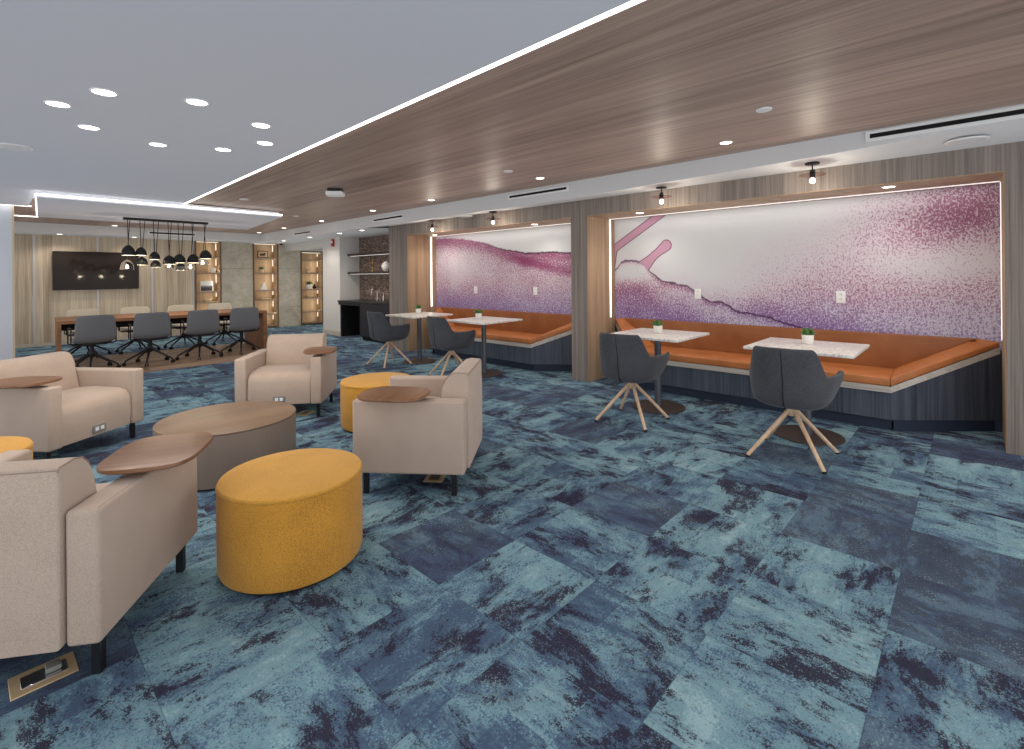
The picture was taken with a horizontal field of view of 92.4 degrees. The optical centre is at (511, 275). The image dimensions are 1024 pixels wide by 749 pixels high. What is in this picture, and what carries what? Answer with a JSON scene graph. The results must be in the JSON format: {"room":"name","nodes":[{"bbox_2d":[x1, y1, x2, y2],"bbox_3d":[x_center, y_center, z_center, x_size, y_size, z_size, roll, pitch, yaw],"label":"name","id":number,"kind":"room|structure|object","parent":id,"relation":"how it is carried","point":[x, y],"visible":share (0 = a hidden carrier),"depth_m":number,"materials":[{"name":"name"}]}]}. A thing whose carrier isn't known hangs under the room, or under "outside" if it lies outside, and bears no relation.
{"room":"office lounge","nodes":[
{"label":"office lounge","id":0,"kind":"room"},
{"bbox_2d":[0,205,12,359],"bbox_3d":[-9.700,0.218,5.160,0.290,2.500,6.245,-1,0,43],"label":"wall","id":1,"kind":"structure","parent":0,"point":[6,291],"depth_m":7.29,"materials":[{"name":"grey paint"}]},
{"bbox_2d":[12,206,14,357],"bbox_3d":[-7.556,0.198,7.445,0.300,2.500,0.023,-1,0,43],"label":"trim","id":2,"kind":"structure","parent":1,"relation":"attached to","point":[13,266],"depth_m":7.34,"materials":[{"name":"beige"}]},
{"bbox_2d":[74,342,261,372],"bbox_3d":[-6.794,1.438,7.623,2.640,0.006,5.800,-1,0,43],"label":"floor","id":3,"kind":"structure","parent":0,"point":[156,361],"depth_m":8.40,"materials":[{"name":"brown wood"}]},
{"bbox_2d":[67,314,120,367],"bbox_3d":[-6.399,1.011,7.444,0.724,0.841,0.691,-1,0,37],"label":"chair","id":4,"kind":"object","parent":3,"relation":"on","point":[90,330],"visible":0.92,"depth_m":7.33,"materials":[{"name":"grey fabric"}]},
{"bbox_2d":[122,312,174,366],"bbox_3d":[-5.891,1.007,7.947,0.724,0.841,0.691,-1,0,45],"label":"chair","id":5,"kind":"object","parent":3,"relation":"on","point":[150,326],"visible":1,"depth_m":7.81,"materials":[{"name":"fabric"}]},
{"bbox_2d":[55,309,266,351],"bbox_3d":[-6.215,1.060,8.887,2.980,0.740,1.200,-1,0,-44],"label":"conference table","id":6,"kind":"object","parent":3,"relation":"on","point":[259,338],"visible":0.53,"depth_m":8.64,"materials":[{"name":"brown wood"}]},
{"bbox_2d":[175,309,222,359],"bbox_3d":[-5.418,1.002,8.477,0.724,0.841,0.691,-1,0,43],"label":"chair","id":7,"kind":"object","parent":3,"relation":"on","point":[200,323],"visible":1,"depth_m":8.34,"materials":[{"name":"fabric"}]},
{"bbox_2d":[219,307,260,354],"bbox_3d":[-4.987,0.998,8.998,0.691,0.841,0.724,-1,0,-43],"label":"chair","id":8,"kind":"object","parent":3,"relation":"on","point":[247,319],"visible":0.94,"depth_m":8.86,"materials":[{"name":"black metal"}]},
{"bbox_2d":[14,234,322,344],"bbox_3d":[-10.080,0.271,10.080,0.340,2.400,12.900,-1,0,43],"label":"wall","id":9,"kind":"structure","parent":0,"point":[171,286],"depth_m":10.63,"materials":[{"name":"brown wood"}]},
{"bbox_2d":[33,234,35,342],"bbox_3d":[-9.820,0.314,10.105,0.006,2.310,0.032,-1,0,43],"label":"trim","id":10,"kind":"structure","parent":9,"relation":"attached to","point":[34,286],"depth_m":10.10,"materials":[{"name":"silver metal"}]},
{"bbox_2d":[52,251,138,289],"bbox_3d":[-9.111,-0.103,10.804,0.086,0.824,1.450,-1,0,43],"label":"television","id":11,"kind":"object","parent":9,"relation":"attached to","point":[72,270],"visible":0.86,"depth_m":10.71,"materials":[{"name":"black metal"}]},
{"bbox_2d":[15,332,181,347],"bbox_3d":[-11.120,1.446,8.700,0.006,0.070,9.450,-1,0,43],"label":"baseboard","id":12,"kind":"structure","parent":9,"relation":"attached to","point":[177,333],"depth_m":10.26,"materials":[{"name":"beige wood"}]},
{"bbox_2d":[151,239,152,311],"bbox_3d":[-8.456,0.301,11.557,0.006,2.310,0.032,-1,0,43],"label":"trim","id":13,"kind":"structure","parent":9,"relation":"attached to","point":[151,239],"depth_m":11.55,"materials":[{"name":"silver metal"}]},
{"bbox_2d":[192,241,193,306],"bbox_3d":[-7.887,0.296,12.164,0.006,2.310,0.032,-1,0,43],"label":"trim","id":14,"kind":"structure","parent":9,"relation":"attached to","point":[193,241],"depth_m":12.16,"materials":[{"name":"silver metal"}]},
{"bbox_2d":[221,242,300,331],"bbox_3d":[-6.888,0.242,13.482,0.340,2.400,2.030,-1,0,43],"label":"stone wall","id":15,"kind":"structure","parent":0,"point":[237,284],"depth_m":13.13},
{"bbox_2d":[285,240,322,250],"bbox_3d":[-5.400,-0.801,13.016,2.480,0.200,0.200,-1,0,43],"label":"wall","id":16,"kind":"structure","parent":0,"point":[317,244],"depth_m":12.94,"materials":[{"name":"grey paint"}]},
{"bbox_2d":[323,237,359,331],"bbox_3d":[-3.869,0.250,12.205,0.850,2.330,1.300,-1,0,43],"label":"wall","id":17,"kind":"structure","parent":0,"point":[338,284],"depth_m":11.66,"materials":[{"name":"grey paint"}]},
{"bbox_2d":[323,329,340,335],"bbox_3d":[-4.288,1.364,11.747,0.880,0.110,0.075,-1,0,43],"label":"baseboard","id":18,"kind":"structure","parent":17,"relation":"attached to","point":[330,332],"depth_m":11.67,"materials":[{"name":"beige paint"}]},
{"bbox_2d":[359,235,388,300],"bbox_3d":[-2.673,0.239,10.980,2.570,2.330,0.150,-1,0,43],"label":"wall","id":19,"kind":"structure","parent":0,"point":[375,243],"depth_m":11.37,"materials":[{"name":"tile"}]},
{"bbox_2d":[347,251,388,256],"bbox_3d":[-2.838,-0.481,10.812,2.560,0.056,0.308,-1,0,43],"label":"floating shelf","id":20,"kind":"object","parent":19,"relation":"attached to","point":[385,252],"visible":0.55,"depth_m":10.99,"materials":[{"name":"grey wood"}]},
{"bbox_2d":[348,271,388,273],"bbox_3d":[-2.834,-0.061,10.812,2.560,0.056,0.308,-1,0,43],"label":"floating shelf","id":21,"kind":"object","parent":19,"relation":"attached to","point":[371,272],"visible":0.55,"depth_m":10.83,"materials":[{"name":"grey wood"}]},
{"bbox_2d":[382,261,388,270],"bbox_3d":[-2.755,-0.199,10.744,0.189,0.217,0.189,-1,0,43],"label":"round vase","id":22,"kind":"object","parent":21,"relation":"on","point":[385,266],"visible":0.76,"depth_m":10.68,"materials":[{"name":"white ceramic"}]},
{"bbox_2d":[0,323,1023,748],"bbox_3d":[-3.390,1.451,4.703,17.800,0.080,14.200,-1,0,43],"label":"floor","id":23,"kind":"structure","parent":0,"point":[608,582],"depth_m":2.06,"materials":[{"name":"carpet"}]},
{"bbox_2d":[0,436,33,459],"bbox_3d":[-3.075,1.192,2.689,0.659,0.432,0.659,-1,0,-20],"label":"round ottoman","id":24,"kind":"object","parent":23,"relation":"on","point":[7,443],"visible":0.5,"depth_m":2.87,"materials":[{"name":"yellow fabric"}]},
{"bbox_2d":[0,436,32,452],"bbox_3d":[-3.077,0.987,2.689,0.652,0.022,0.652,-1,0,-20],"label":"cushion","id":25,"kind":"object","parent":24,"relation":"on","point":[7,443],"depth_m":2.86,"materials":[{"name":"yellow fabric"}]},
{"bbox_2d":[7,651,78,700],"bbox_3d":[-1.633,1.382,1.713,0.132,0.026,0.170,-1,0,41],"label":"outlet box","id":26,"kind":"object","parent":23,"relation":"on","point":[22,684],"visible":1,"depth_m":1.70,"materials":[{"name":"gold metal"}]},
{"bbox_2d":[0,351,143,458],"bbox_3d":[-3.639,1.033,3.880,0.729,0.759,0.945,-1,0,7],"label":"lounge armchair","id":27,"kind":"object","parent":23,"relation":"on","point":[48,400],"visible":0.98,"depth_m":3.83,"materials":[{"name":"beige fabric"}]},
{"bbox_2d":[92,422,105,433],"bbox_3d":[-3.286,1.215,3.913,0.008,0.060,0.110,-1,0,7],"label":"power outlet","id":28,"kind":"object","parent":27,"relation":"attached to","point":[97,427],"depth_m":3.91,"materials":[{"name":"grey plastic"}]},
{"bbox_2d":[64,309,111,356],"bbox_3d":[-7.588,1.028,8.787,0.724,0.841,0.691,-1,0,40],"label":"chair","id":29,"kind":"object","parent":23,"relation":"on","point":[75,312],"visible":0.25,"depth_m":8.88,"materials":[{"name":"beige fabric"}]},
{"bbox_2d":[0,432,212,674],"bbox_3d":[-1.786,1.017,1.968,0.945,0.759,0.765,-1,0,-10],"label":"lounge armchair","id":30,"kind":"object","parent":23,"relation":"on","point":[76,552],"visible":1,"depth_m":1.67,"materials":[{"name":"beige fabric"}]},
{"bbox_2d":[115,306,160,353],"bbox_3d":[-7.079,1.023,9.325,0.691,0.841,0.724,-1,0,-45],"label":"chair","id":31,"kind":"object","parent":23,"relation":"on","point":[126,310],"visible":0.41,"depth_m":9.38,"materials":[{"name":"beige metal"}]},
{"bbox_2d":[163,305,204,349],"bbox_3d":[-6.560,1.019,9.880,0.724,0.841,0.691,-1,0,43],"label":"chair","id":32,"kind":"object","parent":23,"relation":"on","point":[171,308],"visible":0.46,"depth_m":9.88,"materials":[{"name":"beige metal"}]},
{"bbox_2d":[194,241,221,330],"bbox_3d":[-7.778,0.275,12.514,0.337,2.310,0.596,-1,0,43],"label":"shelf niche","id":33,"kind":"object","parent":23,"relation":"on","point":[202,272],"visible":0.52,"depth_m":12.61,"materials":[{"name":"brown wood"}]},
{"bbox_2d":[200,281,212,290],"bbox_3d":[-7.770,0.273,12.507,0.017,0.260,0.280,-1,0,43],"label":"print","id":34,"kind":"object","parent":33,"relation":"on","point":[204,285],"visible":0.92,"depth_m":12.49,"materials":[{"name":"white paper"}]},
{"bbox_2d":[205,303,238,344],"bbox_3d":[-6.069,1.014,10.406,0.724,0.841,0.691,-1,0,40],"label":"chair","id":35,"kind":"object","parent":23,"relation":"on","point":[214,305],"visible":0.48,"depth_m":10.41,"materials":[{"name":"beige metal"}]},
{"bbox_2d":[153,401,295,490],"bbox_3d":[-2.077,1.216,3.606,0.902,0.366,0.902,-1,0,43],"label":"coffee table","id":36,"kind":"object","parent":23,"relation":"on","point":[242,432],"visible":0.75,"depth_m":3.39,"materials":[{"name":"brown wood"}]},
{"bbox_2d":[253,244,278,326],"bbox_3d":[-6.830,0.267,13.524,0.337,2.310,0.666,-1,0,43],"label":"shelf niche","id":37,"kind":"object","parent":23,"relation":"on","point":[270,265],"visible":0.72,"depth_m":13.65,"materials":[{"name":"brown wood"}]},
{"bbox_2d":[257,251,267,257],"bbox_3d":[-6.848,-0.579,13.499,0.024,0.200,0.280,-1,0,43],"label":"picture frame","id":38,"kind":"object","parent":37,"relation":"on","point":[260,254],"visible":0.97,"depth_m":13.49,"materials":[{"name":"brown"}]},
{"bbox_2d":[234,333,336,416],"bbox_3d":[-2.259,1.021,5.117,0.906,0.759,0.739,-1,0,-8],"label":"lounge armchair","id":39,"kind":"object","parent":23,"relation":"on","point":[292,368],"visible":0.93,"depth_m":4.85,"materials":[{"name":"beige fabric"}]},
{"bbox_2d":[273,396,284,401],"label":"power outlet","id":40,"kind":"object","parent":39,"relation":"attached to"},
{"bbox_2d":[215,448,362,595],"bbox_3d":[-1.081,1.174,2.429,0.659,0.432,0.659,-1,0,43],"label":"round ottoman","id":41,"kind":"object","parent":23,"relation":"on","point":[287,521],"visible":1,"depth_m":2.18,"materials":[{"name":"yellow fabric"}]},
{"bbox_2d":[216,448,361,503],"bbox_3d":[-1.083,0.969,2.429,0.652,0.022,0.652,-1,0,43],"label":"cushion","id":42,"kind":"object","parent":41,"relation":"on","point":[299,476],"depth_m":2.34,"materials":[{"name":"yellow fabric"}]},
{"bbox_2d":[296,411,314,415],"bbox_3d":[-2.098,1.395,4.984,0.130,0.008,0.170,-1,0,5],"label":"outlet box","id":43,"kind":"object","parent":23,"relation":"on","point":[303,413],"visible":0.91,"depth_m":4.96,"materials":[{"name":"gold metal"}]},
{"bbox_2d":[300,251,322,324],"bbox_3d":[-5.950,0.359,14.460,0.337,2.110,0.676,-1,0,43],"label":"shelf niche","id":44,"kind":"object","parent":23,"relation":"on","point":[311,308],"visible":0.83,"depth_m":14.58,"materials":[{"name":"brown wood"}]},
{"bbox_2d":[337,299,389,342],"bbox_3d":[-2.914,0.986,10.717,2.560,0.840,0.568,-1,0,43],"label":"cabinet","id":45,"kind":"object","parent":23,"relation":"on","point":[353,313],"depth_m":11.06,"materials":[{"name":"black"}]},
{"bbox_2d":[337,299,389,304],"bbox_3d":[-2.917,0.586,10.717,2.560,0.040,0.568,-1,0,43],"label":"countertop","id":46,"kind":"structure","parent":45,"relation":"on","point":[362,301],"depth_m":10.72,"materials":[{"name":"black"}]},
{"bbox_2d":[340,372,408,432],"bbox_3d":[-1.258,1.175,4.593,0.659,0.432,0.659,-1,0,20],"label":"round ottoman","id":47,"kind":"object","parent":23,"relation":"on","point":[350,387],"visible":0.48,"depth_m":4.37,"materials":[{"name":"yellow fabric"}]},
{"bbox_2d":[340,372,408,387],"bbox_3d":[-1.260,0.970,4.593,0.652,0.022,0.652,-1,0,20],"label":"cushion","id":48,"kind":"object","parent":47,"relation":"on","point":[378,379],"depth_m":4.50,"materials":[{"name":"yellow fabric"}]},
{"bbox_2d":[366,311,412,368],"bbox_3d":[-1.935,0.977,7.652,0.630,0.851,0.602,-1,0,43],"label":"armchair","id":49,"kind":"object","parent":23,"relation":"on","point":[380,329],"visible":1,"depth_m":7.45,"materials":[{"name":"black"}]},
{"bbox_2d":[353,358,481,495],"bbox_3d":[-0.619,1.006,3.398,0.729,0.759,0.945,-1,0,5],"label":"lounge armchair","id":50,"kind":"object","parent":23,"relation":"on","point":[414,424],"visible":0.94,"depth_m":3.08,"materials":[{"name":"beige fabric"}]},
{"bbox_2d":[385,312,452,363],"bbox_3d":[-1.503,1.011,7.975,0.780,0.765,0.770,-1,0,43],"label":"cafe table","id":51,"kind":"object","parent":23,"relation":"on","point":[419,360],"visible":0.99,"depth_m":7.94,"materials":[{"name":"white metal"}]},
{"bbox_2d":[423,474,445,482],"bbox_3d":[-0.526,1.381,3.372,0.130,0.008,0.170,-1,0,5],"label":"outlet box","id":52,"kind":"object","parent":23,"relation":"on","point":[429,478],"visible":0.58,"depth_m":3.34,"materials":[{"name":"gold metal"}]},
{"bbox_2d":[427,316,475,375],"bbox_3d":[-0.856,0.968,6.720,0.616,0.851,0.629,-1,0,-28],"label":"armchair","id":53,"kind":"object","parent":23,"relation":"on","point":[441,335],"visible":0.99,"depth_m":6.48,"materials":[{"name":"black"}]},
{"bbox_2d":[447,316,522,377],"bbox_3d":[-0.394,1.001,6.920,0.780,0.765,0.770,-1,0,43],"label":"cafe table","id":54,"kind":"object","parent":23,"relation":"on","point":[484,320],"visible":0.78,"depth_m":6.89,"materials":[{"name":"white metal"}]},
{"bbox_2d":[473,309,482,318],"bbox_3d":[-0.484,0.547,7.060,0.132,0.143,0.116,-1,0,-16],"label":"potted succulent","id":55,"kind":"object","parent":54,"relation":"on","point":[478,313],"visible":1,"depth_m":7.02,"materials":[{"name":"ceramic"}]},
{"bbox_2d":[432,307,571,370],"bbox_3d":[-0.325,0.987,8.014,3.683,0.792,0.614,-1,0,43],"label":"bench","id":56,"kind":"object","parent":23,"relation":"on","point":[540,341],"visible":0.66,"depth_m":7.48,"materials":[{"name":"leather"}]},
{"bbox_2d":[435,307,454,325],"bbox_3d":[-1.437,0.799,9.059,0.626,0.397,0.610,-1,0,43],"label":"cushion","id":57,"kind":"object","parent":56,"relation":"on","point":[449,310],"depth_m":9.14,"materials":[{"name":"orange leather"}]},
{"bbox_2d":[450,326,541,343],"bbox_3d":[-0.393,0.955,8.043,2.319,0.074,0.564,-1,0,43],"label":"seat cushion","id":58,"kind":"object","parent":56,"relation":"on","point":[493,334],"depth_m":7.68,"materials":[{"name":"orange leather"}]},
{"bbox_2d":[440,307,571,333],"bbox_3d":[-0.139,0.759,8.214,3.372,0.335,0.064,-1,0,43],"label":"cushion","id":59,"kind":"object","parent":56,"relation":"on","point":[532,322],"depth_m":7.95,"materials":[{"name":"orange leather"}]},
{"bbox_2d":[530,323,571,343],"bbox_3d":[0.735,0.780,7.020,0.765,0.398,0.610,-1,0,43],"label":"cushion","id":60,"kind":"object","parent":56,"relation":"on","point":[560,333],"depth_m":7.03,"materials":[{"name":"orange leather"}]},
{"bbox_2d":[594,332,669,431],"bbox_3d":[1.121,0.949,4.637,0.630,0.851,0.602,-1,0,40],"label":"armchair","id":61,"kind":"object","parent":23,"relation":"on","point":[623,358],"visible":1,"depth_m":4.43,"materials":[{"name":"black"}]},
{"bbox_2d":[611,328,709,413],"bbox_3d":[1.517,0.984,5.106,0.780,0.765,0.770,-1,0,43],"label":"cafe table","id":62,"kind":"object","parent":23,"relation":"on","point":[669,407],"visible":0.8,"depth_m":5.07,"materials":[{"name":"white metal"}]},
{"bbox_2d":[650,320,662,332],"bbox_3d":[1.532,0.529,5.148,0.116,0.143,0.132,-1,0,-31],"label":"potted succulent","id":63,"kind":"object","parent":62,"relation":"on","point":[657,325],"visible":1,"depth_m":5.11,"materials":[{"name":"ceramic"}]},
{"bbox_2d":[653,325,661,332],"bbox_3d":[1.526,0.562,5.142,0.094,0.078,0.094,-1,0,-31],"label":"pot","id":64,"kind":"object","parent":63,"relation":"on","point":[657,328],"depth_m":5.11,"materials":[{"name":"white ceramic"}]},
{"bbox_2d":[745,345,843,473],"bbox_3d":[2.105,0.940,3.700,0.630,0.851,0.602,-1,0,42],"label":"armchair","id":65,"kind":"object","parent":23,"relation":"on","point":[794,380],"visible":1,"depth_m":3.50,"materials":[{"name":"grey fabric"}]},
{"bbox_2d":[743,337,869,445],"bbox_3d":[2.505,0.975,4.172,0.780,0.765,0.770,-1,0,43],"label":"cafe table","id":66,"kind":"object","parent":23,"relation":"on","point":[793,433],"visible":0.66,"depth_m":4.12,"materials":[{"name":"white stone"}]},
{"bbox_2d":[800,327,815,343],"bbox_3d":[2.573,0.520,4.258,0.116,0.143,0.132,-1,0,43],"label":"potted succulent","id":67,"kind":"object","parent":66,"relation":"on","point":[807,334],"visible":1,"depth_m":4.23,"materials":[{"name":"green plant"}]},
{"bbox_2d":[616,318,1000,430],"bbox_3d":[2.597,0.960,5.271,3.768,0.792,0.614,-1,0,43],"label":"bench","id":68,"kind":"object","parent":23,"relation":"on","point":[894,382],"visible":0.67,"depth_m":4.49,"materials":[{"name":"leather"}]},
{"bbox_2d":[616,318,653,346],"bbox_3d":[1.447,0.773,6.352,0.606,0.397,0.610,-1,0,43],"label":"cushion","id":69,"kind":"object","parent":68,"relation":"on","point":[622,324],"depth_m":6.49,"materials":[{"name":"orange leather"}]},
{"bbox_2d":[646,345,894,385],"bbox_3d":[2.543,0.928,5.287,2.484,0.074,0.564,-1,0,43],"label":"seat cushion","id":70,"kind":"object","parent":68,"relation":"on","point":[855,373],"depth_m":5.12,"materials":[{"name":"orange leather"}]},
{"bbox_2d":[624,318,974,368],"bbox_3d":[2.783,0.732,5.472,3.457,0.335,0.064,-1,0,43],"label":"cushion","id":71,"kind":"object","parent":68,"relation":"on","point":[886,350],"depth_m":5.01,"materials":[{"name":"orange leather"}]},
{"bbox_2d":[890,338,998,385],"bbox_3d":[3.710,0.753,4.228,0.705,0.397,0.610,-1,0,43],"label":"cushion","id":72,"kind":"object","parent":68,"relation":"on","point":[914,361],"depth_m":4.23,"materials":[{"name":"orange leather"}]},
{"bbox_2d":[0,0,1023,233],"bbox_3d":[-3.414,-1.133,4.703,17.800,0.112,14.200,-1,0,43],"label":"ceiling","id":73,"kind":"structure","parent":0,"point":[646,84],"depth_m":2.94,"materials":[{"name":"paint"}]},
{"bbox_2d":[0,143,33,150],"bbox_3d":[-4.135,-1.065,4.080,0.240,0.010,0.240,-1,0,43],"label":"ceiling speaker","id":74,"kind":"object","parent":73,"relation":"attached to","point":[10,146],"visible":1,"depth_m":4.08,"materials":[{"name":"white paint"}]},
{"bbox_2d":[43,100,72,107],"bbox_3d":[-2.864,-1.080,3.100,0.138,0.006,0.138,-1,0,43],"label":"recessed light","id":75,"kind":"object","parent":73,"relation":"in","point":[59,104],"visible":1,"depth_m":3.10,"materials":[{"name":"white plastic"}]},
{"bbox_2d":[76,124,100,130],"bbox_3d":[-3.082,-1.078,3.580,0.138,0.006,0.138,-1,0,43],"label":"recessed light","id":76,"kind":"object","parent":73,"relation":"in","point":[83,126],"visible":1,"depth_m":3.58,"materials":[{"name":"white"}]},
{"bbox_2d":[89,88,118,96],"bbox_3d":[-2.417,-1.084,2.911,0.138,0.006,0.138,-1,0,43],"label":"recessed light","id":77,"kind":"object","parent":73,"relation":"in","point":[99,91],"visible":1,"depth_m":2.91,"materials":[{"name":"white"}]},
{"bbox_2d":[148,142,167,146],"bbox_3d":[-2.924,-1.079,4.058,0.138,0.006,0.138,-1,0,43],"label":"recessed light","id":78,"kind":"object","parent":73,"relation":"in","point":[156,144],"visible":1,"depth_m":4.05,"materials":[{"name":"white"}]},
{"bbox_2d":[35,191,282,229],"bbox_3d":[-5.754,-1.014,8.258,2.820,0.082,3.380,-1,0,43],"label":"ceiling panel","id":79,"kind":"object","parent":73,"relation":"attached to","point":[48,204],"visible":0.98,"depth_m":7.62,"materials":[{"name":"grey paint"}]},
{"bbox_2d":[35,193,282,215],"bbox_3d":[-5.844,-1.005,8.089,2.721,0.022,3.010,-1,0,43],"label":"light","id":80,"kind":"object","parent":79,"relation":"on","point":[47,204],"depth_m":7.24,"materials":[{"name":"white"}]},
{"bbox_2d":[120,217,211,269],"bbox_3d":[-6.041,-0.530,8.620,0.410,0.880,1.323,-1,0,43],"label":"cluster","id":81,"kind":"object","parent":79,"relation":"hanging from","point":[168,261],"visible":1,"depth_m":8.55,"materials":[{"name":"black metal"}]},
{"bbox_2d":[184,98,209,105],"bbox_3d":[-1.979,-1.088,3.088,0.138,0.006,0.138,-1,0,43],"label":"recessed light","id":82,"kind":"object","parent":73,"relation":"in","point":[193,101],"visible":1,"depth_m":3.08,"materials":[{"name":"white"}]},
{"bbox_2d":[214,147,231,151],"bbox_3d":[-2.489,-1.083,4.233,0.138,0.006,0.138,-1,0,43],"label":"recessed light","id":83,"kind":"object","parent":73,"relation":"in","point":[221,149],"visible":1,"depth_m":4.22,"materials":[{"name":"white"}]},
{"bbox_2d":[250,122,271,128],"bbox_3d":[-1.823,-1.089,3.570,0.138,0.006,0.138,-1,0,43],"label":"recessed light","id":84,"kind":"object","parent":73,"relation":"in","point":[254,124],"visible":1,"depth_m":3.56,"materials":[{"name":"white"}]},
{"bbox_2d":[256,141,273,145],"bbox_3d":[-2.032,-1.087,4.043,0.138,0.006,0.138,-1,0,43],"label":"recessed light","id":85,"kind":"object","parent":73,"relation":"in","point":[266,143],"visible":1,"depth_m":4.04,"materials":[{"name":"white"}]},
{"bbox_2d":[325,188,344,196],"bbox_3d":[-2.245,-1.049,6.245,0.200,0.100,0.160,-1,0,-4],"label":"ceiling projector","id":86,"kind":"object","parent":73,"relation":"attached to","point":[331,192],"visible":1,"depth_m":6.19,"materials":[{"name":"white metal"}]},
{"bbox_2d":[184,0,644,203],"bbox_3d":[-0.812,-1.107,3.310,12.104,0.009,0.065,-1,0,44],"label":"light strip","id":87,"kind":"object","parent":73,"relation":"attached to","point":[633,2],"visible":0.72,"depth_m":2.71,"materials":[{"name":"white"}]},
{"bbox_2d":[756,107,771,112],"bbox_3d":[1.720,-1.130,3.354,0.100,0.010,0.100,-1,0,43],"label":"sprinkler cover","id":88,"kind":"object","parent":73,"relation":"attached to","point":[762,109],"visible":1,"depth_m":3.34,"materials":[{"name":"metal"}]},
{"bbox_2d":[14,104,1023,243],"bbox_3d":[-3.658,-0.992,4.076,17.300,0.230,12.950,-1,0,43],"label":"ceiling","id":89,"kind":"structure","parent":0,"point":[851,148],"depth_m":5.19,"materials":[{"name":"white paint"}]},
{"bbox_2d":[148,231,195,236],"bbox_3d":[-7.789,-0.957,11.284,0.010,0.085,0.934,-1,0,43],"label":"ceiling vent","id":90,"kind":"object","parent":89,"relation":"in","point":[149,232],"visible":1,"depth_m":11.28,"materials":[{"name":"white plastic"}]},
{"bbox_2d":[373,214,403,222],"bbox_3d":[-2.182,-1.000,8.615,0.960,0.070,0.010,-1,0,43],"label":"ceiling vent","id":91,"kind":"object","parent":89,"relation":"in","point":[399,216],"visible":1,"depth_m":8.59,"materials":[{"name":"white plastic"}]},
{"bbox_2d":[508,185,568,199],"bbox_3d":[0.313,-1.053,6.269,1.010,0.070,0.010,-1,0,43],"label":"ceiling vent","id":92,"kind":"object","parent":89,"relation":"in","point":[566,187],"visible":1,"depth_m":6.23,"materials":[{"name":"white plastic"}]},
{"bbox_2d":[651,186,671,203],"bbox_3d":[1.620,-0.866,5.329,0.214,0.181,0.214,-1,0,43],"label":"pendant","id":93,"kind":"object","parent":89,"relation":"hanging from","point":[660,196],"visible":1,"depth_m":5.32,"materials":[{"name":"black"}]},
{"bbox_2d":[798,162,826,182],"bbox_3d":[2.652,-0.902,4.340,0.214,0.181,0.214,-1,0,43],"label":"pendant","id":94,"kind":"object","parent":89,"relation":"hanging from","point":[812,174],"visible":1,"depth_m":4.33,"materials":[{"name":"black metal"}]},
{"bbox_2d":[865,105,1023,141],"bbox_3d":[3.287,-1.096,3.414,1.365,0.083,0.010,-1,0,43],"label":"ceiling vent","id":95,"kind":"object","parent":89,"relation":"in","point":[1016,112],"visible":1,"depth_m":3.54,"materials":[{"name":"white plastic"}]},
{"bbox_2d":[944,136,990,145],"bbox_3d":[3.432,-1.014,3.710,0.260,0.010,0.260,-1,0,43],"label":"ceiling speaker","id":96,"kind":"object","parent":89,"relation":"attached to","point":[971,139],"visible":1,"depth_m":3.68,"materials":[{"name":"white paint"}]},
{"bbox_2d":[389,141,1023,455],"bbox_3d":[2.111,0.181,5.886,11.380,2.360,0.930,-1,0,43],"label":"wall","id":97,"kind":"structure","parent":0,"point":[1007,157],"depth_m":5.39,"materials":[{"name":"brown wood"}]},
{"bbox_2d":[430,237,431,305],"bbox_3d":[-1.546,-0.069,9.423,0.006,1.326,0.026,-1,0,43],"label":"light strip","id":98,"kind":"object","parent":97,"relation":"attached to","point":[430,237],"visible":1,"depth_m":9.42,"materials":[{"name":"white"}]},
{"bbox_2d":[433,223,570,236],"bbox_3d":[-0.209,-0.749,8.153,3.687,0.006,0.012,-1,0,43],"label":"light strip","id":99,"kind":"object","parent":97,"relation":"attached to","point":[566,223],"visible":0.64,"depth_m":8.02,"materials":[{"name":"white"}]},
{"bbox_2d":[436,224,571,314],"bbox_3d":[-0.101,-0.036,8.262,3.703,1.434,0.050,-1,0,43],"label":"mural","id":100,"kind":"object","parent":97,"relation":"attached to","point":[504,267],"visible":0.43,"depth_m":8.19},
{"bbox_2d":[609,220,611,316],"bbox_3d":[1.345,-0.095,6.710,0.006,1.326,0.026,-1,0,43],"label":"light strip","id":101,"kind":"object","parent":97,"relation":"attached to","point":[609,220],"visible":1,"depth_m":6.71,"materials":[{"name":"white"}]},
{"bbox_2d":[610,181,999,219],"bbox_3d":[2.712,-0.775,5.410,3.772,0.006,0.012,-1,0,43],"label":"light strip","id":102,"kind":"object","parent":97,"relation":"attached to","point":[994,181],"visible":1,"depth_m":4.96,"materials":[{"name":"white"}]},
{"bbox_2d":[614,183,1001,349],"bbox_3d":[2.821,-0.062,5.519,3.788,1.434,0.050,-1,0,43],"label":"mural","id":103,"kind":"object","parent":97,"relation":"attached to","point":[923,262],"visible":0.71,"depth_m":5.06},
{"bbox_2d":[836,291,845,302],"bbox_3d":[3.340,0.220,4.991,0.080,0.124,0.011,-1,0,43],"label":"wall outlet","id":104,"kind":"object","parent":103,"relation":"attached to","point":[840,295],"visible":1,"depth_m":4.99,"materials":[{"name":"white plastic"}]},
{"bbox_2d":[1000,182,1001,339],"bbox_3d":[4.096,-0.120,4.116,0.006,1.326,0.010,-1,0,43],"label":"light strip","id":105,"kind":"object","parent":97,"relation":"attached to","point":[1000,182],"visible":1,"depth_m":4.11,"materials":[{"name":"white"}]},
{"bbox_2d":[802,335,813,343],"bbox_3d":[2.566,0.552,4.262,0.094,0.078,0.094,-1,0,43],"label":"pot","id":106,"kind":"object","parent":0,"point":[806,339],"depth_m":4.23,"materials":[{"name":"white ceramic"}]},
{"bbox_2d":[615,324,1002,431],"bbox_3d":[1.385,1.018,6.876,7.753,0.700,0.050,-1,0,43],"label":"wall","id":107,"kind":"structure","parent":0,"point":[998,426],"depth_m":4.21,"materials":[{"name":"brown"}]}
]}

